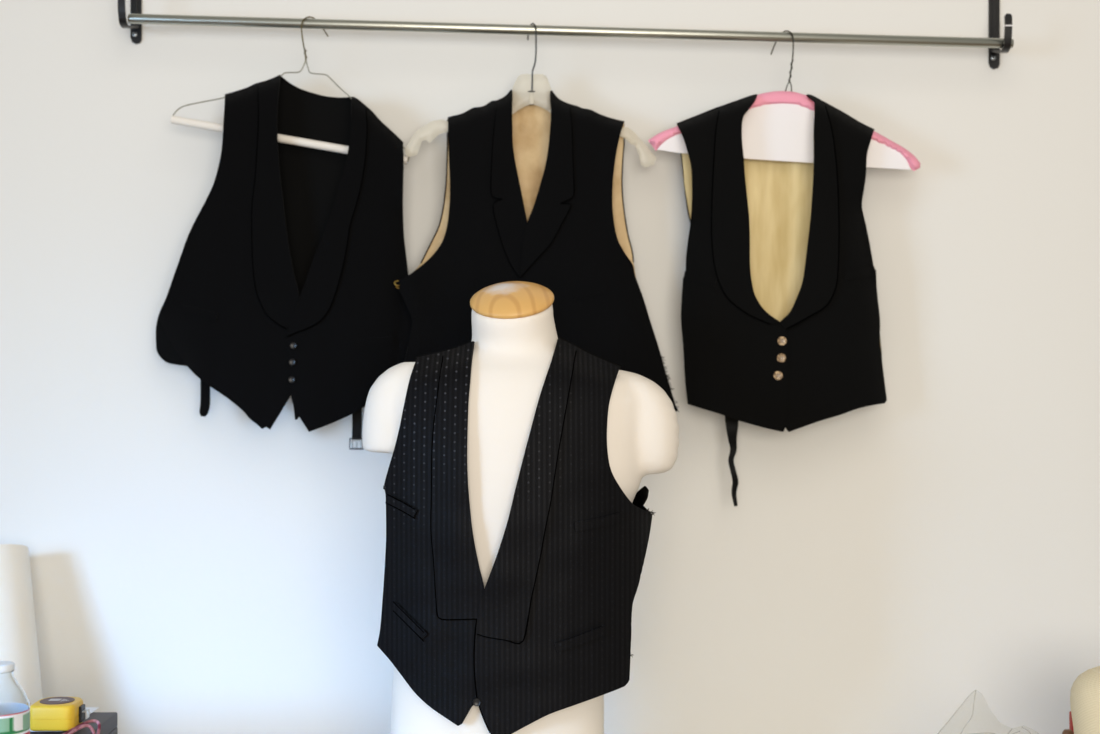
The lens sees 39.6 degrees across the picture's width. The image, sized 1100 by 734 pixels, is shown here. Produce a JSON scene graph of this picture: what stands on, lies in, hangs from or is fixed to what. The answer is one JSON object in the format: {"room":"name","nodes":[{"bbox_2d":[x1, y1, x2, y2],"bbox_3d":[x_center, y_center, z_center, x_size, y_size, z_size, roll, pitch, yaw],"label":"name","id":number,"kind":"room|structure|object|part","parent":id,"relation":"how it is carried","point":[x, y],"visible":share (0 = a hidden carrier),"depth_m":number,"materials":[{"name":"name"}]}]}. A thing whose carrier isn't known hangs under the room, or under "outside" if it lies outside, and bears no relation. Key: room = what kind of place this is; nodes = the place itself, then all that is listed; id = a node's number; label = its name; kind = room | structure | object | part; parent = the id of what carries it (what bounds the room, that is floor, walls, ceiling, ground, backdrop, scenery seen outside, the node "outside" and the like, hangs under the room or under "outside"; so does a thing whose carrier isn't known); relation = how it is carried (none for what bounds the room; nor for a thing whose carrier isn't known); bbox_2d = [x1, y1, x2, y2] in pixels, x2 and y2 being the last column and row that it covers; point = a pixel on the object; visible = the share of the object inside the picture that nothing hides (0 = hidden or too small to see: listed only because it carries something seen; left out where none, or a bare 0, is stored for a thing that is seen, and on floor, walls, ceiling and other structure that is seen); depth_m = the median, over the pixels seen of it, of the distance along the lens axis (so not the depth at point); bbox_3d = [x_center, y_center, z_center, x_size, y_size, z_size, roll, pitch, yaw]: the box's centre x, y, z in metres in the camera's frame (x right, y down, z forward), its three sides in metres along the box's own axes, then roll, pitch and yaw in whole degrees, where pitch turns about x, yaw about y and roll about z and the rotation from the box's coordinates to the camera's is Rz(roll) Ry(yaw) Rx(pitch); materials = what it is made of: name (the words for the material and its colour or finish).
{"room":"tailor's workshop","nodes":[
{"label":"tailor's workshop","id":0,"kind":"room"},
{"bbox_2d":[0,661,29,733],"bbox_3d":[-0.703,0.452,1.950,0.076,0.147,0.076,0,0,0],"label":"water bottle","id":1,"kind":"object","parent":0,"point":[14,702],"visible":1,"depth_m":1.93,"materials":[{"name":"white plastic"}]},
{"bbox_2d":[0,0,1099,733],"bbox_3d":[0.000,0.000,2.800,6.400,2.900,0.100,0,0,0],"label":"wall","id":2,"kind":"structure","parent":0,"point":[925,559],"depth_m":2.75,"materials":[{"name":"white paint"}]},
{"bbox_2d":[118,0,141,43],"bbox_3d":[-0.744,-0.730,2.694,0.020,0.300,0.112,0,0,0],"label":"rod bracket","id":3,"kind":"object","parent":2,"relation":"attached to","point":[135,5],"visible":0.91,"depth_m":2.74,"materials":[{"name":"black metal"}]},
{"bbox_3d":[-0.744,-0.730,2.746,0.020,0.300,0.007,0,0,0],"label":"mounting leg","id":4,"kind":"part","parent":3,"relation":"part of","materials":[{"name":"black metal"}]},
{"bbox_2d":[128,14,1013,48],"bbox_3d":[0.036,-0.585,2.660,1.538,0.060,0.017,0,0,0],"label":"clothes rod","id":5,"kind":"object","parent":3,"relation":"attached to","point":[231,21],"visible":1,"depth_m":2.65,"materials":[{"name":"silver metal"}]},
{"bbox_2d":[171,16,409,164],"bbox_3d":[-0.452,-0.481,2.660,0.415,0.258,0.028,0,0,0],"label":"wire hanger","id":6,"kind":"object","parent":5,"relation":"hanging from","point":[183,121],"visible":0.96,"depth_m":2.65,"materials":[{"name":"white metal"}]},
{"bbox_2d":[156,75,411,449],"bbox_3d":[-0.463,-0.183,2.648,0.452,0.654,0.069,0,0,1],"label":"vest","id":7,"kind":"object","parent":6,"relation":"hanging from","point":[282,286],"visible":0.98,"depth_m":2.63,"materials":[{"name":"black fabric"}]},
{"bbox_3d":[-0.555,-0.200,2.640,0.254,0.614,0.038,0,0,0],"label":"panel","id":8,"kind":"part","parent":7,"relation":"part of","materials":[{"name":"black fabric"}]},
{"bbox_3d":[-0.345,-0.179,2.636,0.217,0.580,0.033,0,0,-3],"label":"panel","id":9,"kind":"part","parent":7,"relation":"part of","materials":[{"name":"black fabric"}]},
{"bbox_2d":[405,23,655,166],"bbox_3d":[-0.033,-0.474,2.660,0.438,0.251,0.030,0,0,0],"label":"hanger","id":10,"kind":"object","parent":5,"relation":"hanging from","point":[528,89],"visible":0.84,"depth_m":2.65,"materials":[{"name":"white plastic"}]},
{"bbox_3d":[-0.159,-0.415,2.658,0.186,0.103,0.015,0,0,-4],"label":"arm","id":11,"kind":"part","parent":10,"relation":"part of","materials":[{"name":"white plastic"}]},
{"bbox_3d":[-0.032,-0.474,2.660,0.071,0.071,0.009,0,0,0],"label":"plate","id":12,"kind":"part","parent":10,"relation":"part of","materials":[{"name":"white plastic"}]},
{"bbox_2d":[394,90,678,411],"bbox_3d":[-0.022,-0.156,2.641,0.488,0.654,0.083,0,0,0],"label":"vest","id":13,"kind":"object","parent":10,"relation":"hanging from","point":[534,194],"visible":0.66,"depth_m":2.62,"materials":[{"name":"black fabric"}]},
{"bbox_3d":[-0.148,-0.165,2.635,0.236,0.633,0.051,0,0,-5],"label":"panel","id":14,"kind":"part","parent":13,"relation":"part of","materials":[{"name":"black fabric"}]},
{"bbox_3d":[-0.025,-0.187,2.671,0.461,0.595,0.044,0,0,-4],"label":"panel","id":15,"kind":"part","parent":13,"relation":"part of","materials":[{"name":"black fabric"}]},
{"bbox_3d":[0.083,-0.153,2.635,0.275,0.653,0.040,0,0,0],"label":"panel","id":16,"kind":"part","parent":13,"relation":"part of","materials":[{"name":"black fabric"}]},
{"bbox_3d":[0.095,-0.407,2.662,0.184,0.118,0.016,0,0,-4],"label":"arm","id":17,"kind":"part","parent":10,"relation":"part of","materials":[{"name":"white plastic"}]},
{"bbox_2d":[648,30,919,170],"bbox_3d":[0.408,-0.464,2.660,0.474,0.245,0.028,0,0,0],"label":"hanger","id":18,"kind":"object","parent":5,"relation":"hanging from","point":[779,125],"visible":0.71,"depth_m":2.66,"materials":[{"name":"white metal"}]},
{"bbox_2d":[677,94,886,505],"bbox_3d":[0.403,-0.116,2.648,0.366,0.720,0.086,0,0,0],"label":"vest","id":19,"kind":"object","parent":18,"relation":"hanging from","point":[780,316],"visible":0.95,"depth_m":2.62,"materials":[{"name":"black fabric"}]},
{"bbox_3d":[0.314,-0.180,2.631,0.187,0.583,0.045,0,0,0],"label":"panel","id":20,"kind":"part","parent":19,"relation":"part of","materials":[{"name":"black fabric"}]},
{"bbox_3d":[0.402,-0.194,2.676,0.362,0.564,0.030,0,0,0],"label":"panel","id":21,"kind":"part","parent":19,"relation":"part of","materials":[{"name":"black fabric"}]},
{"bbox_3d":[0.483,-0.181,2.636,0.206,0.584,0.045,0,0,0],"label":"panel","id":22,"kind":"part","parent":19,"relation":"part of","materials":[{"name":"black fabric"}]},
{"bbox_2d":[988,0,1012,68],"bbox_3d":[0.797,-0.685,2.693,0.020,0.300,0.114,0,0,2],"label":"rod bracket","id":23,"kind":"object","parent":2,"relation":"attached to","point":[993,5],"visible":0.92,"depth_m":2.74,"materials":[{"name":"black metal"}]},
{"bbox_3d":[0.798,-0.685,2.746,0.020,0.300,0.007,0,0,0],"label":"mounting leg","id":24,"kind":"part","parent":23,"relation":"part of","materials":[{"name":"black metal"}]},
{"bbox_3d":[0.000,1.475,0.650,6.400,0.050,4.200,0,0,0],"label":"floor","id":25,"kind":"structure","parent":0,"visible":0},
{"bbox_3d":[0.000,1.075,2.292,2.700,0.750,0.885,0,0,0],"label":"work table","id":26,"kind":"object","parent":25,"relation":"on","visible":0},
{"bbox_2d":[0,544,42,705],"bbox_3d":[-0.951,0.500,2.622,0.140,0.392,0.247,0,0,-35],"label":"paper roll","id":27,"kind":"object","parent":26,"relation":"on","point":[18,633],"visible":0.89,"depth_m":2.60,"materials":[{"name":"white paper"}]},
{"bbox_2d":[30,712,117,733],"bbox_3d":[-0.952,0.613,2.118,0.585,0.174,0.424,0,0,0],"label":"storage box","id":28,"kind":"object","parent":26,"relation":"on","point":[108,720],"visible":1,"depth_m":2.28,"materials":[{"name":"grey"}]},
{"bbox_2d":[30,707,98,731],"bbox_3d":[-0.840,0.524,2.277,0.291,0.002,0.150,0,0,0],"label":"paper sheet","id":29,"kind":"object","parent":28,"relation":"on","point":[92,709],"visible":0.06,"depth_m":2.34,"materials":[{"name":"white paper"}]},
{"bbox_2d":[30,697,89,730],"bbox_3d":[-0.711,0.504,2.224,0.075,0.038,0.068,0,0,0],"label":"tape measure","id":30,"kind":"object","parent":29,"relation":"on","point":[50,713],"visible":0.95,"depth_m":2.19,"materials":[{"name":"yellow plastic"}]},
{"bbox_2d":[63,719,100,733],"bbox_3d":[-0.675,0.545,2.141,0.055,0.066,0.184,0,0,0],"label":"cord","id":31,"kind":"object","parent":28,"relation":"on","point":[86,723],"visible":1,"depth_m":2.19,"materials":[{"name":"pink plastic"}]},
{"bbox_2d":[362,281,678,733],"bbox_3d":[-0.044,0.285,2.295,0.476,0.831,0.241,0,0,0],"label":"mannequin","id":32,"kind":"object","parent":26,"relation":"on","point":[514,334],"visible":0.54,"depth_m":2.23,"materials":[{"name":"white fabric"}]},
{"bbox_2d":[377,337,653,733],"bbox_3d":[-0.048,0.245,2.289,0.409,0.582,0.283,0,0,0],"label":"waistcoat","id":33,"kind":"object","parent":32,"relation":"attached to","point":[548,631],"visible":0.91,"depth_m":2.18,"materials":[{"name":"black fabric"}]},
{"bbox_3d":[-0.172,0.237,2.220,0.161,0.550,0.109,0,0,0],"label":"panel","id":34,"kind":"part","parent":33,"relation":"part of","materials":[{"name":"black fabric"}]},
{"bbox_3d":[-0.047,0.223,2.326,0.397,0.537,0.209,0,0,0],"label":"panel","id":35,"kind":"part","parent":33,"relation":"part of","materials":[{"name":"black fabric"}]},
{"bbox_3d":[0.023,0.247,2.208,0.253,0.580,0.112,0,0,-40],"label":"panel","id":36,"kind":"part","parent":33,"relation":"part of","materials":[{"name":"black fabric"}]},
{"bbox_2d":[1062,729,1073,733],"bbox_3d":[0.820,0.637,2.420,0.025,0.126,0.025,0,0,0],"label":"wooden peg","id":37,"kind":"object","parent":26,"relation":"on","point":[1066,731],"visible":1,"depth_m":2.42,"materials":[{"name":"brown wood"}]},
{"bbox_2d":[1069,711,1073,732],"bbox_3d":[0.894,0.628,2.461,0.112,0.145,0.014,0,0,0],"label":"notebook","id":38,"kind":"object","parent":26,"relation":"on","point":[1070,715],"visible":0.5,"depth_m":2.46,"materials":[{"name":"red paper"}]},
{"bbox_2d":[1070,666,1099,733],"bbox_3d":[0.870,0.573,2.300,0.165,0.254,0.165,0,0,0],"label":"thread cone","id":39,"kind":"object","parent":26,"relation":"on","point":[1085,690],"visible":1,"depth_m":2.27,"materials":[{"name":"beige"}]}
]}

